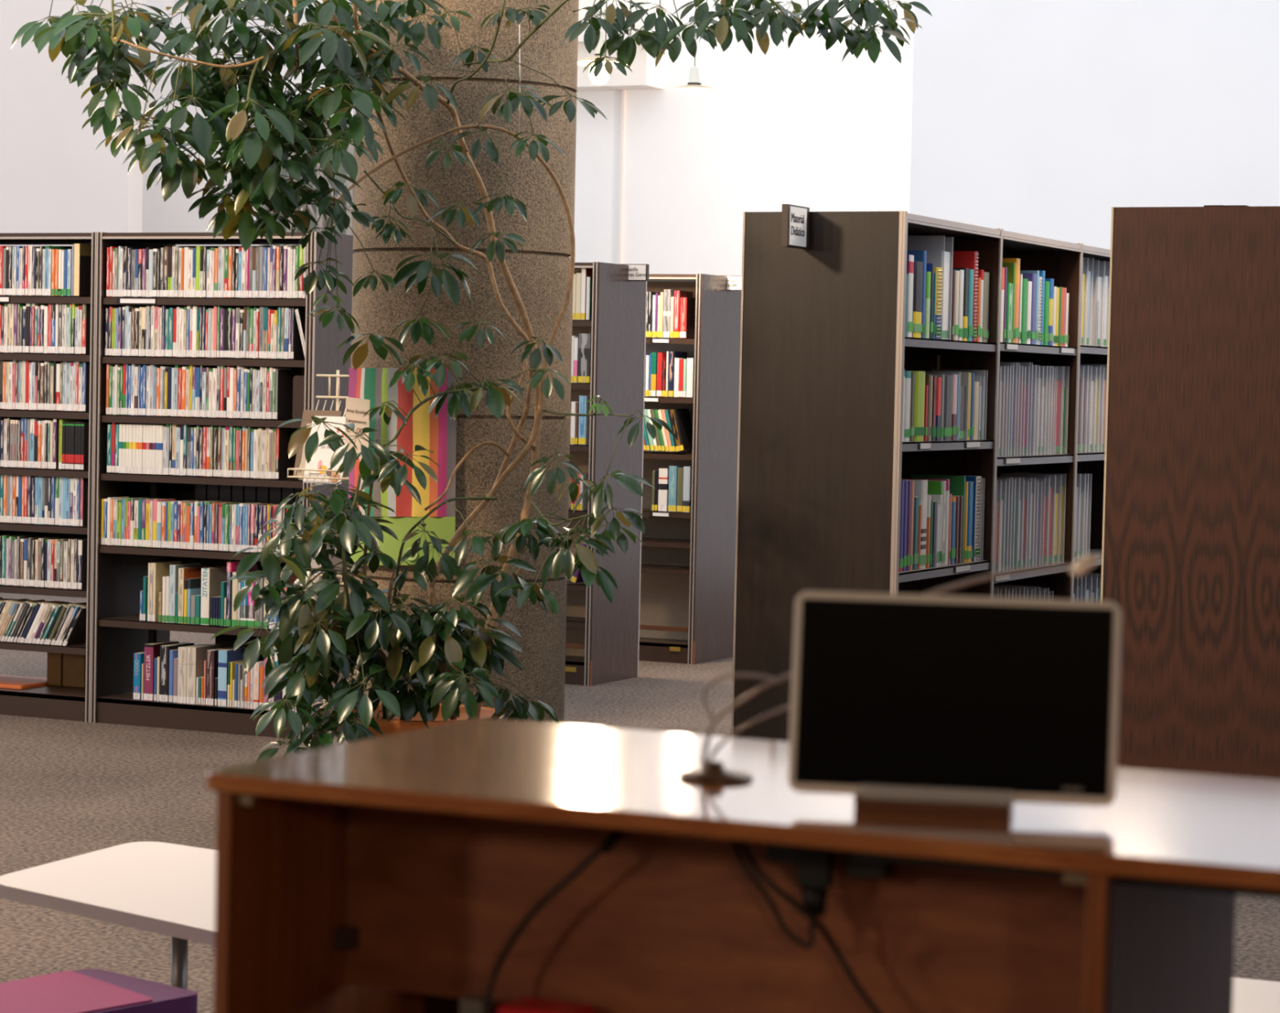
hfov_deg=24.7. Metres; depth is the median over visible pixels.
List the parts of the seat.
seat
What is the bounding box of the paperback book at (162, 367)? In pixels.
[160,366,163,416]
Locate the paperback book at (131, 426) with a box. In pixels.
[128,424,133,473]
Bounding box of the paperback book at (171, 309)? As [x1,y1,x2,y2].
[168,307,176,356]
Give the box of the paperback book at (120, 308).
[117,306,122,355]
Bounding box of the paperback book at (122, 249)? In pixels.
[120,248,123,297]
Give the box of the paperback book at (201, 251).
[199,249,203,297]
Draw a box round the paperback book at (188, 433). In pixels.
[186,426,191,475]
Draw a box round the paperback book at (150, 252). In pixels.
[148,249,153,297]
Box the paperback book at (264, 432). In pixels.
[261,430,266,478]
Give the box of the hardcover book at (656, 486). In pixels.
[654,470,658,511]
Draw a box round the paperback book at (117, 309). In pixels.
[115,308,118,355]
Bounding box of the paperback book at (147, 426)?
[145,424,165,474]
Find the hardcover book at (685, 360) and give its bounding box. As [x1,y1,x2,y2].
[683,359,687,397]
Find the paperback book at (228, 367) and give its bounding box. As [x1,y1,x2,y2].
[226,366,236,417]
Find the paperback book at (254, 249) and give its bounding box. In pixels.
[252,248,256,297]
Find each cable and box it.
[483,830,626,1012]
[730,840,817,949]
[738,840,880,1012]
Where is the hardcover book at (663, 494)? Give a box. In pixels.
[657,467,669,511]
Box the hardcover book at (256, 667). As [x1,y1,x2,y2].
[253,661,263,709]
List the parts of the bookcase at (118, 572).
edge trim, panel, shelf, shelf, shelf, shelf, shelf, trim, shelf, panel, shelf, panel, panel, panel, edge trim, edge trim, panel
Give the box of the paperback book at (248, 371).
[246,369,249,418]
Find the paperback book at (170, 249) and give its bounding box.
[168,247,172,297]
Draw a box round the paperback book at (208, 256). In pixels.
[206,249,210,297]
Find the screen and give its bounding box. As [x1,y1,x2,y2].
[787,591,1121,817]
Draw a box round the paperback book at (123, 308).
[121,306,124,355]
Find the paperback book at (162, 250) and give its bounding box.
[159,248,164,297]
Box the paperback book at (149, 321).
[148,308,151,356]
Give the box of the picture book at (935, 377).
[931,375,937,440]
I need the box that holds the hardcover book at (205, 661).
[203,660,206,705]
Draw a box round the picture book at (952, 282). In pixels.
[940,269,955,340]
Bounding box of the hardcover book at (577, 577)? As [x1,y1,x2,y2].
[571,542,586,582]
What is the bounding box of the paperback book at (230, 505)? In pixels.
[229,503,239,551]
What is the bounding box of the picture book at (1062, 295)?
[1060,287,1064,346]
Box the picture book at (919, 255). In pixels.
[906,250,926,337]
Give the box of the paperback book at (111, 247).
[109,246,118,297]
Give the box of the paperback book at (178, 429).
[175,426,180,475]
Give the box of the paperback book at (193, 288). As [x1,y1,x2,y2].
[191,248,195,297]
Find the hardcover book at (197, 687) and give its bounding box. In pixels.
[195,676,200,704]
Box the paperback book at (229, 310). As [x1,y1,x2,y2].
[226,307,235,358]
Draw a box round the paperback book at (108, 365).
[106,364,119,414]
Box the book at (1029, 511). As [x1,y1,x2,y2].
[1026,477,1035,566]
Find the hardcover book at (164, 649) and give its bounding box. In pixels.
[159,642,194,702]
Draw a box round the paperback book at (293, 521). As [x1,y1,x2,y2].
[288,506,302,535]
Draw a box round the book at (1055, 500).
[1050,475,1061,564]
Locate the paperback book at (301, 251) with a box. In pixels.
[298,245,303,297]
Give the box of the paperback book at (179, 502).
[177,500,198,548]
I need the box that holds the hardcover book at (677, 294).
[673,290,693,337]
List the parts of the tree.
stem, stem, stem, stem, stem, stem, stem, stem, stem, pot, stem, stem, stem, stem, stem, stem, stem, stem, stem, stem, stem, stem, stem, stem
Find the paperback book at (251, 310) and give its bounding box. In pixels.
[248,308,253,358]
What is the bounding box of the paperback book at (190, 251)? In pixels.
[187,249,192,297]
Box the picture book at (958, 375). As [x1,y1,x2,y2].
[940,373,959,439]
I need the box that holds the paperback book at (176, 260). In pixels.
[174,246,194,297]
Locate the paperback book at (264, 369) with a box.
[262,367,269,418]
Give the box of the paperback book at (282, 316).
[280,307,293,359]
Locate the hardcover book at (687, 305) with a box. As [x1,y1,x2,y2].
[679,297,695,337]
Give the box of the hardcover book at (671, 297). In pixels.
[670,297,672,337]
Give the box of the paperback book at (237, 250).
[235,248,238,297]
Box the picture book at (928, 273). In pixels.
[924,271,930,338]
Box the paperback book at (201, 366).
[199,365,217,417]
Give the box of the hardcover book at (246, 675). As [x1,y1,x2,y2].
[244,666,253,708]
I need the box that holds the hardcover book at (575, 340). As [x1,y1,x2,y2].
[573,337,578,382]
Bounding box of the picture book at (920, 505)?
[917,504,921,568]
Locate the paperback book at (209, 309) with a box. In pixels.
[207,308,211,357]
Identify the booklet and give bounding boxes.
[293,409,342,475]
[297,423,311,480]
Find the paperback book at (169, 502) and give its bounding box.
[167,501,171,548]
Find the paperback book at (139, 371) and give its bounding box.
[137,365,142,415]
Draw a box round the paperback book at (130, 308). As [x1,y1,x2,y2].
[128,307,134,355]
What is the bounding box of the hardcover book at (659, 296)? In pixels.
[657,295,660,337]
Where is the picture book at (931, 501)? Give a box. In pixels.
[928,500,933,567]
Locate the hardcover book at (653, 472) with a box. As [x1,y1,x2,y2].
[651,470,655,511]
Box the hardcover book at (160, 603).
[158,591,162,622]
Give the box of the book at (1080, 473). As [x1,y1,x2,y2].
[1074,473,1080,559]
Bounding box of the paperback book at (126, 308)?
[124,306,139,355]
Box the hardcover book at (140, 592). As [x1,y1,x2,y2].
[139,591,142,620]
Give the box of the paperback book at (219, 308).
[217,306,235,357]
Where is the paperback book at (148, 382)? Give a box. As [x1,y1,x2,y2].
[146,365,150,415]
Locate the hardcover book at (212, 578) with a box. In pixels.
[200,565,226,625]
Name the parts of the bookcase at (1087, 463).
edge trim, panel, shelf, shelf, shelf, panel, trim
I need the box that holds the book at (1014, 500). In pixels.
[1010,477,1019,569]
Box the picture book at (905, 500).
[902,480,908,571]
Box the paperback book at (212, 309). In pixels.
[210,308,213,357]
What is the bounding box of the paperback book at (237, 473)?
[235,427,242,477]
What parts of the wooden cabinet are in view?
edge trim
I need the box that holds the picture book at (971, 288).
[967,269,973,341]
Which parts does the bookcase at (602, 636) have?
shelf, rail, shelf, shelf, panel, shelf, shelf, shelf, trim, panel, panel, edge trim, panel, trim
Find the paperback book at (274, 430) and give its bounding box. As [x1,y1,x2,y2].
[271,428,276,479]
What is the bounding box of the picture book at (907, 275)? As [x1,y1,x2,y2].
[905,274,908,337]
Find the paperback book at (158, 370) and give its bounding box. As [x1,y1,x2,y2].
[155,368,160,416]
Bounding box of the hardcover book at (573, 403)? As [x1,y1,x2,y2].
[570,401,578,444]
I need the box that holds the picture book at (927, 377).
[924,374,930,440]
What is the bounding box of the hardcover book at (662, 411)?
[661,409,672,452]
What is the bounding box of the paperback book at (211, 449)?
[209,426,225,476]
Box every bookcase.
[0,231,97,722]
[89,231,357,739]
[564,262,648,685]
[639,273,742,664]
[731,204,1002,742]
[992,228,1082,599]
[1072,243,1110,600]
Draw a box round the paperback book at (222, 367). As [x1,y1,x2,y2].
[219,365,241,417]
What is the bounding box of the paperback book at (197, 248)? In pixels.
[195,246,203,297]
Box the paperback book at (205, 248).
[202,246,217,297]
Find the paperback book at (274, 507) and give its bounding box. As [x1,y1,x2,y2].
[271,505,276,553]
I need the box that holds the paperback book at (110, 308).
[108,306,118,355]
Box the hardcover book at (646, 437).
[644,419,650,451]
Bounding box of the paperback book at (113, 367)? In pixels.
[111,366,115,414]
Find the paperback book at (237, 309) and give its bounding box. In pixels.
[235,307,244,358]
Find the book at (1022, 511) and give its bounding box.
[1013,480,1028,568]
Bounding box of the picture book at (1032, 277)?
[1019,273,1036,344]
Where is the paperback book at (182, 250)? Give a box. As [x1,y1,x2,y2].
[181,248,184,297]
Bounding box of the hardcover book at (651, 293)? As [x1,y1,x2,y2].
[648,291,660,337]
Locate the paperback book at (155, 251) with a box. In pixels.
[152,248,157,297]
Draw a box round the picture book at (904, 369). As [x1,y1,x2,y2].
[902,368,905,441]
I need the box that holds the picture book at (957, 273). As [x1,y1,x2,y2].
[953,270,959,340]
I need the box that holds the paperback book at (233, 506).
[231,504,235,551]
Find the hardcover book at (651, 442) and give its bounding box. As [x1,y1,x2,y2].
[644,408,654,451]
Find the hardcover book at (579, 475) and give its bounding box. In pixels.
[576,474,580,510]
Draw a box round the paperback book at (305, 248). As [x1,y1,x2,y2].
[302,246,306,297]
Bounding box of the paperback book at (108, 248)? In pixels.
[106,247,110,297]
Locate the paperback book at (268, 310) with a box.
[266,309,277,359]
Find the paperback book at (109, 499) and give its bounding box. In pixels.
[106,496,128,545]
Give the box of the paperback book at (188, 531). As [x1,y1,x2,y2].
[186,502,190,549]
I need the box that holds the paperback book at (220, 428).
[217,426,225,476]
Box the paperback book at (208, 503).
[206,501,227,550]
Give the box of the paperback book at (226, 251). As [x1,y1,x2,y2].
[223,248,228,297]
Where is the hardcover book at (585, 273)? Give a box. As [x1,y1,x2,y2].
[580,268,592,319]
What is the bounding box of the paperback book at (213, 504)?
[211,502,232,550]
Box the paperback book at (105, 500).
[103,498,107,545]
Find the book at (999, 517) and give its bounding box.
[995,481,1006,571]
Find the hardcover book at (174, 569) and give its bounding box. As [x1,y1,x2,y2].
[168,562,200,622]
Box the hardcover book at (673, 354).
[667,351,687,396]
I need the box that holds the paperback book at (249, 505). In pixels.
[247,504,250,552]
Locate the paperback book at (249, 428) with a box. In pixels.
[247,426,267,478]
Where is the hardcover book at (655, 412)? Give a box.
[653,408,665,451]
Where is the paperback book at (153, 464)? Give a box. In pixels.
[151,425,155,474]
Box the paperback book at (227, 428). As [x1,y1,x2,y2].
[224,426,229,477]
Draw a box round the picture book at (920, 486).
[901,479,928,568]
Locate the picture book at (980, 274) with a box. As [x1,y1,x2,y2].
[977,269,983,342]
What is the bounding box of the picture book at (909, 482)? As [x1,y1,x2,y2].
[906,480,911,570]
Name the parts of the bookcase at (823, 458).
panel, edge trim, panel, shelf, shelf, panel, shelf, trim, panel, edge trim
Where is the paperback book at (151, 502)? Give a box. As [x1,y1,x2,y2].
[149,500,153,547]
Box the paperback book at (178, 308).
[175,306,185,357]
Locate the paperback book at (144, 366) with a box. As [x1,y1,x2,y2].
[142,364,150,415]
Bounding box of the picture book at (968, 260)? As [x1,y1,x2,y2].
[947,251,978,342]
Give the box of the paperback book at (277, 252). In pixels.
[275,246,279,297]
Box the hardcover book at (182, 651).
[177,644,208,703]
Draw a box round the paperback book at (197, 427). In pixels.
[195,426,210,475]
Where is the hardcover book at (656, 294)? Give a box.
[654,293,660,337]
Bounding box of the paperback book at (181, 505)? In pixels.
[180,501,194,548]
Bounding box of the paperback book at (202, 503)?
[199,500,222,550]
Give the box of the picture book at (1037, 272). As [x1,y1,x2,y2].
[1019,270,1039,344]
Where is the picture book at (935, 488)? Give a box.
[927,480,942,566]
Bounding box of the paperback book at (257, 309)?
[255,308,259,358]
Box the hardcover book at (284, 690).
[282,685,286,697]
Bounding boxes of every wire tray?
[287,400,348,479]
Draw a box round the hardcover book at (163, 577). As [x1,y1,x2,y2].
[162,576,166,622]
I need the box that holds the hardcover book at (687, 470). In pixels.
[682,466,692,512]
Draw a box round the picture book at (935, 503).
[931,501,937,567]
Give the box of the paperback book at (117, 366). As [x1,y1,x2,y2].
[114,364,123,414]
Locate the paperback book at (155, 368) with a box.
[153,367,160,415]
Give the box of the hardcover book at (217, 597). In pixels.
[215,596,218,625]
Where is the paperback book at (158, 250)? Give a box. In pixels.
[156,248,159,297]
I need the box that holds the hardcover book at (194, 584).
[186,577,201,623]
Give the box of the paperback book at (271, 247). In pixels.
[269,246,272,297]
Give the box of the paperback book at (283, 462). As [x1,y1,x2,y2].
[275,427,297,479]
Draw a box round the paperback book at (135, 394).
[133,366,138,415]
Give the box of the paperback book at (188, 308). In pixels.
[186,306,199,357]
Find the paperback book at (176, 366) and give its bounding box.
[173,364,189,416]
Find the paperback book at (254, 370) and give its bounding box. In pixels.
[252,368,260,418]
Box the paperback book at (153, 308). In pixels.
[150,306,161,356]
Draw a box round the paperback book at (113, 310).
[111,308,115,355]
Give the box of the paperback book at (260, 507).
[257,505,266,551]
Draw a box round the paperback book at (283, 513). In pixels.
[281,506,286,529]
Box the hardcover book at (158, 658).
[156,656,159,701]
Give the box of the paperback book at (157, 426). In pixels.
[155,425,159,474]
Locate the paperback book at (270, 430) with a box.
[268,429,272,479]
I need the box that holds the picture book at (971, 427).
[969,373,974,439]
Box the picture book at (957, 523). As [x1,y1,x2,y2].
[951,495,959,564]
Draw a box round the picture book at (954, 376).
[929,373,957,439]
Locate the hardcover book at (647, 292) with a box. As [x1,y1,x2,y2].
[645,291,648,337]
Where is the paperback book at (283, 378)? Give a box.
[275,369,295,419]
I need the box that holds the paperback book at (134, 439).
[132,424,136,473]
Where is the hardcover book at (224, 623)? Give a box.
[223,597,226,626]
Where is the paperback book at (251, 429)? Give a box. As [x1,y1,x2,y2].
[249,428,257,478]
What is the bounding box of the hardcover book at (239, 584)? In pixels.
[237,582,240,626]
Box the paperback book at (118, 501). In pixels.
[116,499,121,546]
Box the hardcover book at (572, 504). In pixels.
[570,472,588,510]
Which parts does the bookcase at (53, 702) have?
shelf, shelf, shelf, shelf, shelf, panel, shelf, shelf, shelf, trim, panel, edge trim, panel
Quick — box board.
[645,343,694,358]
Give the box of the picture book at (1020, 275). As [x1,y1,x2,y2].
[1017,274,1022,343]
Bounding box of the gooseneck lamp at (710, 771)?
[677,552,1100,782]
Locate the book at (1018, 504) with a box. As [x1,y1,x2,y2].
[1014,477,1024,568]
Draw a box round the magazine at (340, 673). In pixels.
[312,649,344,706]
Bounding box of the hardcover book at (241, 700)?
[240,679,242,707]
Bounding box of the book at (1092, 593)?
[1088,579,1097,600]
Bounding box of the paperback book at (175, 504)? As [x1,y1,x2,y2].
[173,501,177,548]
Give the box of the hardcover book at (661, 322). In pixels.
[659,292,663,337]
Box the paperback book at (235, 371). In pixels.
[233,369,236,417]
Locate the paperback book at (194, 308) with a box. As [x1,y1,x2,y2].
[191,306,202,357]
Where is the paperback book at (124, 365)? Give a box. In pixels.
[122,364,125,414]
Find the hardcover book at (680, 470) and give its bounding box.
[676,467,683,511]
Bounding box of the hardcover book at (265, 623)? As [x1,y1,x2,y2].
[263,566,284,628]
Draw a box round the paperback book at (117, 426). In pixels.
[114,424,119,472]
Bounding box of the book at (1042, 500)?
[1037,477,1049,565]
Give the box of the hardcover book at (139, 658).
[133,652,144,699]
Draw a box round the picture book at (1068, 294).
[1065,293,1069,346]
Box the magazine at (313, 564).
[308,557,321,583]
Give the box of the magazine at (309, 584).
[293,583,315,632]
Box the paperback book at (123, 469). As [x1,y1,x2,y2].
[121,424,125,473]
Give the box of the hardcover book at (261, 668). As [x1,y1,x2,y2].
[259,665,263,705]
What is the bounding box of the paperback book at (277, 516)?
[275,504,297,552]
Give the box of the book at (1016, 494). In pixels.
[1013,482,1031,568]
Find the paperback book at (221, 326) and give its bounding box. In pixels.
[219,308,229,358]
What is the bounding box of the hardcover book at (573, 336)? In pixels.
[571,335,578,382]
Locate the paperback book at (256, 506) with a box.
[253,503,275,552]
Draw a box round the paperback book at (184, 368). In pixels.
[181,366,186,416]
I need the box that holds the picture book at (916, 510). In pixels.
[912,496,919,569]
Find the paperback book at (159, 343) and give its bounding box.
[157,307,161,356]
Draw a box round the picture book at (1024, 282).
[1020,278,1027,343]
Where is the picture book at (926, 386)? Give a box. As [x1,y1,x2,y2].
[923,385,928,440]
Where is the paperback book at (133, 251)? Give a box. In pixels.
[131,249,135,297]
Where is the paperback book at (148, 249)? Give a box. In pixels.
[145,247,159,297]
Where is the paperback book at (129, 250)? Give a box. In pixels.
[127,248,138,297]
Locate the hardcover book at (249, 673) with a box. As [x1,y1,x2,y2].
[247,670,250,708]
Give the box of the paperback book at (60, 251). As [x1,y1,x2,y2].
[57,249,64,295]
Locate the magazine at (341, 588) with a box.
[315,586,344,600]
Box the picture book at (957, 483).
[911,474,965,563]
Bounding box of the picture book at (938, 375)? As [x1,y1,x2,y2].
[924,373,944,440]
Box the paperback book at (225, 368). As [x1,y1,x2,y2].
[223,367,226,417]
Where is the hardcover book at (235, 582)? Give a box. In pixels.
[231,569,262,626]
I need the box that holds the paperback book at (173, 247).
[171,246,175,297]
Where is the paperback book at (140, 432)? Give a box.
[138,424,142,473]
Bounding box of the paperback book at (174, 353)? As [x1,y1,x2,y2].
[172,308,176,356]
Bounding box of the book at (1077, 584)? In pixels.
[1073,584,1077,599]
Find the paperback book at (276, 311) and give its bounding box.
[274,310,277,359]
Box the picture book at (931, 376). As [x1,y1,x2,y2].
[928,375,933,440]
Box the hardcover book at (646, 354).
[644,354,648,393]
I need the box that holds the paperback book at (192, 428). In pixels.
[190,426,196,475]
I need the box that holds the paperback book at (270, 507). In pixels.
[269,506,272,538]
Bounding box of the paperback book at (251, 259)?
[248,246,257,297]
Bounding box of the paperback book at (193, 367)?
[191,366,199,417]
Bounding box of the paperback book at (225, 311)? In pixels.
[222,309,231,358]
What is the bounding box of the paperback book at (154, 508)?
[152,498,175,547]
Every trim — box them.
[577,0,666,91]
[617,89,626,264]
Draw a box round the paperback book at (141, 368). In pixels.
[140,367,142,415]
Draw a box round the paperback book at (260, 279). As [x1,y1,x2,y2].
[258,246,264,297]
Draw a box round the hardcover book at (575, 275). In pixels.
[572,274,576,319]
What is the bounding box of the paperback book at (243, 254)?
[241,247,245,297]
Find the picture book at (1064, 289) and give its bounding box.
[1062,287,1066,346]
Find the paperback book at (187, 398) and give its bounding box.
[185,366,189,417]
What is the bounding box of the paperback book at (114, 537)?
[112,498,121,545]
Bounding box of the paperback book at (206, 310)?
[204,309,208,357]
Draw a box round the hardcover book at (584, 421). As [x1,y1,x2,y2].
[577,395,590,444]
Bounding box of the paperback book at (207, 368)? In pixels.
[205,367,217,417]
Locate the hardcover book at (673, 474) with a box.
[667,465,689,511]
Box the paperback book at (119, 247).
[117,246,123,297]
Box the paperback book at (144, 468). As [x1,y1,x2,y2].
[142,424,159,474]
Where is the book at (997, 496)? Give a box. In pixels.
[995,479,1009,570]
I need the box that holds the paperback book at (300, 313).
[294,309,305,356]
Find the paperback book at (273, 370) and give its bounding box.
[271,368,293,419]
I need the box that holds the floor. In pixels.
[0,592,1279,1012]
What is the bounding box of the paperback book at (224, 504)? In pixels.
[221,502,241,551]
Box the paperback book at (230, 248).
[227,246,233,297]
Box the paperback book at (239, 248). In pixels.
[237,247,241,297]
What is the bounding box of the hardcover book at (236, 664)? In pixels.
[234,660,262,707]
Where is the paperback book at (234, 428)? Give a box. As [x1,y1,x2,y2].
[232,427,235,477]
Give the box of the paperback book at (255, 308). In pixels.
[253,307,259,358]
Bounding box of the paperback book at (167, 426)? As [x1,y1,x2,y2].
[164,424,169,475]
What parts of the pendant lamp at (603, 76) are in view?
lamp shade, bulb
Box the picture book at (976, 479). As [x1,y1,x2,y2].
[924,474,981,561]
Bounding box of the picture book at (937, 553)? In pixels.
[935,504,940,566]
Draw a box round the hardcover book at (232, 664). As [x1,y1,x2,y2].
[230,660,243,706]
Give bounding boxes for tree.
[10,0,932,760]
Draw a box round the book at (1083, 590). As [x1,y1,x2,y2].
[1079,574,1092,599]
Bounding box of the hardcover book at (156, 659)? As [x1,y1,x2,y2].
[153,657,157,701]
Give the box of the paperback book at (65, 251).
[63,249,67,296]
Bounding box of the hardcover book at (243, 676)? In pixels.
[241,664,244,707]
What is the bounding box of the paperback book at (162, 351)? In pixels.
[160,306,182,356]
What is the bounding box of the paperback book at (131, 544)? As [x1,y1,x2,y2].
[129,498,138,546]
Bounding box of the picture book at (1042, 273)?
[1037,270,1044,345]
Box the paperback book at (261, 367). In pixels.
[259,366,265,418]
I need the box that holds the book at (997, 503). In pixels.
[994,479,1001,573]
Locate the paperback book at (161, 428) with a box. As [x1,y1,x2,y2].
[159,425,165,474]
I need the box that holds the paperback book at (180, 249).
[177,248,184,297]
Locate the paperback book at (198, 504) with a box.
[196,502,199,550]
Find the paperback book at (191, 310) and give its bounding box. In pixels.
[189,309,192,357]
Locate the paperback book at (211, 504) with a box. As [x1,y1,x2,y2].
[208,503,212,550]
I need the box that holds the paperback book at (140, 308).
[138,306,146,356]
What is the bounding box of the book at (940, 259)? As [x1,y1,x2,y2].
[926,236,953,340]
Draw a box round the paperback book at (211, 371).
[208,368,213,417]
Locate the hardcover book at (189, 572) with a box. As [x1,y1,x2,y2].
[177,565,208,623]
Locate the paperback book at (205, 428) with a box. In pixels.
[202,426,207,476]
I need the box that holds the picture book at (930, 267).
[926,263,933,338]
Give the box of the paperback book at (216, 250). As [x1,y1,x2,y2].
[213,248,218,297]
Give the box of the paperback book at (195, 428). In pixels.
[193,427,196,475]
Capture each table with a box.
[0,841,216,989]
[1231,977,1279,1012]
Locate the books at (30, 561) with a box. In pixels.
[0,245,306,645]
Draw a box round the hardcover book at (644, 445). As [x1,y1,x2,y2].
[643,440,646,450]
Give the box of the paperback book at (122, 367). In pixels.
[120,366,123,414]
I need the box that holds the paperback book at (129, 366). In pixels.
[128,365,131,415]
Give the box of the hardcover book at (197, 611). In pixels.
[195,595,200,624]
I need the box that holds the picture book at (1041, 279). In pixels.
[1037,276,1043,344]
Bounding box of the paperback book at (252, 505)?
[250,502,270,552]
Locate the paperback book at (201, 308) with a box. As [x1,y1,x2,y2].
[199,307,202,357]
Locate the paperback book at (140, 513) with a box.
[137,497,159,546]
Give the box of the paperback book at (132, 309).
[130,308,141,356]
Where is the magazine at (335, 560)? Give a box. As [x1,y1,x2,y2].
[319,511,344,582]
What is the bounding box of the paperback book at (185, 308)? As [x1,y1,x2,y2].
[183,306,187,357]
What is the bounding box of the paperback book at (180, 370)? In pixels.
[177,367,182,416]
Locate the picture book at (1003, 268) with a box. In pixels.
[1000,266,1004,342]
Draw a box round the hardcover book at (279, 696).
[273,652,297,702]
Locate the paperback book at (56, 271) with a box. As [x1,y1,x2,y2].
[54,248,60,295]
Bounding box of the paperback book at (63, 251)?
[61,250,64,295]
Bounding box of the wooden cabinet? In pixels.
[1100,206,1279,779]
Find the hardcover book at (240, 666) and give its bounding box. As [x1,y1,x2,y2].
[237,663,244,707]
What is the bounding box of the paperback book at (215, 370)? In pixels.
[212,368,217,417]
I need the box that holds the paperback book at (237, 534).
[235,504,239,551]
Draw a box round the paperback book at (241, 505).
[238,502,261,551]
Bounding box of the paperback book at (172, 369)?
[171,368,174,416]
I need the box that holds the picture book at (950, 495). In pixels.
[947,493,951,564]
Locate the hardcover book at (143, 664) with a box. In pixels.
[141,663,144,700]
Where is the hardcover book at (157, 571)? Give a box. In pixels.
[147,560,181,621]
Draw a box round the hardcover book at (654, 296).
[652,295,655,337]
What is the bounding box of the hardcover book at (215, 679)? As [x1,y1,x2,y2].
[214,677,217,706]
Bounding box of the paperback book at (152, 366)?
[149,364,172,415]
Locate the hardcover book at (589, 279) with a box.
[586,276,592,319]
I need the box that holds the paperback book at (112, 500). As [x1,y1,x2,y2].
[110,498,115,545]
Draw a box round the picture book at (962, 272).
[954,269,964,341]
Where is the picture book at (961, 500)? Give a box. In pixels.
[956,495,963,563]
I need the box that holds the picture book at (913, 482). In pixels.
[909,480,914,570]
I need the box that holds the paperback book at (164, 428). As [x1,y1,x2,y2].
[162,426,165,475]
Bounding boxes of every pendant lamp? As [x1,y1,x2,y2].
[577,0,618,84]
[673,7,715,95]
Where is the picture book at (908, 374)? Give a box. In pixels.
[903,370,911,441]
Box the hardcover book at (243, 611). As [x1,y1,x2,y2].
[240,580,248,627]
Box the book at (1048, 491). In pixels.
[1003,475,1055,564]
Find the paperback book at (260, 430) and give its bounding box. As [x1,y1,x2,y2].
[257,428,266,478]
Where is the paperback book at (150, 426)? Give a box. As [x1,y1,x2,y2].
[148,425,152,474]
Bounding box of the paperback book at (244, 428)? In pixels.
[241,426,248,477]
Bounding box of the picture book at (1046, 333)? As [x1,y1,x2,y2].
[1043,280,1049,345]
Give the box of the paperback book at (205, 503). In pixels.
[203,501,213,550]
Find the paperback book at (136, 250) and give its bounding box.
[134,248,138,297]
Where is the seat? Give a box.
[0,968,197,1012]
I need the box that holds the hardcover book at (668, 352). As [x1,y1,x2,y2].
[666,351,669,396]
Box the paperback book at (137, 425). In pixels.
[135,424,139,473]
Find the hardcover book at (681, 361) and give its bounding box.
[678,359,684,397]
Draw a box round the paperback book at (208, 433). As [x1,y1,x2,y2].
[206,426,210,476]
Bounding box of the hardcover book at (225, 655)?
[217,646,246,706]
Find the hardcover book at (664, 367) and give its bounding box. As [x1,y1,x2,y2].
[662,360,666,396]
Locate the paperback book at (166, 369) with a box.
[164,368,167,416]
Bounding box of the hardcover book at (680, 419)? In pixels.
[667,408,693,452]
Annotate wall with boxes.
[0,0,145,245]
[142,0,355,245]
[568,0,914,275]
[908,0,1279,249]
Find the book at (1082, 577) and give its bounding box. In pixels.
[1079,577,1086,599]
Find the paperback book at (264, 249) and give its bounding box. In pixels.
[262,247,267,297]
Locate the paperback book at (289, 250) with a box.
[286,247,295,297]
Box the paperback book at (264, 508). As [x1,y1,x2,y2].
[262,506,266,547]
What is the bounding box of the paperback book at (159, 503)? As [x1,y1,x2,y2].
[156,501,168,547]
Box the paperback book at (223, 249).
[221,248,227,297]
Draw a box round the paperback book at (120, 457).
[118,423,138,473]
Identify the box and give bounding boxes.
[47,652,63,685]
[62,653,85,688]
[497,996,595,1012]
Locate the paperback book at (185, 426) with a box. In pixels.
[182,424,204,475]
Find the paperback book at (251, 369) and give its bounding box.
[249,368,260,418]
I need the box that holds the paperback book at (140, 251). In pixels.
[137,248,142,297]
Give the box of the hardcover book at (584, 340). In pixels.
[577,333,591,382]
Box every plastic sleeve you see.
[958,372,968,439]
[977,376,984,439]
[980,370,987,439]
[997,366,1004,457]
[998,367,1000,450]
[999,362,1032,455]
[999,363,1017,456]
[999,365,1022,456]
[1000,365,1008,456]
[1003,366,1010,456]
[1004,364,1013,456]
[1012,362,1019,456]
[1017,366,1025,455]
[1021,366,1029,455]
[1027,364,1035,455]
[1031,364,1039,455]
[1034,367,1043,453]
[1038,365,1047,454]
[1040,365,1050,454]
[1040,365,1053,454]
[1048,367,1055,454]
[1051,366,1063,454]
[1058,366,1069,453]
[1077,366,1084,453]
[1079,372,1088,453]
[1080,257,1088,345]
[1080,367,1100,451]
[1081,257,1093,346]
[1083,365,1091,452]
[1085,367,1096,452]
[1090,261,1107,346]
[1096,365,1103,452]
[1099,368,1105,451]
[1100,281,1109,346]
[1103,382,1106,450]
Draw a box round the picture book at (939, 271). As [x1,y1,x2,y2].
[933,266,942,339]
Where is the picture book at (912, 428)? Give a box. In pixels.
[909,372,915,441]
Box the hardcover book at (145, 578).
[142,576,147,621]
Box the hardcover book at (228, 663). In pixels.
[226,660,240,706]
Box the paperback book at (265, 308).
[262,306,277,359]
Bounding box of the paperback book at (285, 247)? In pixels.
[282,245,295,297]
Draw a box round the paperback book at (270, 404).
[268,367,289,419]

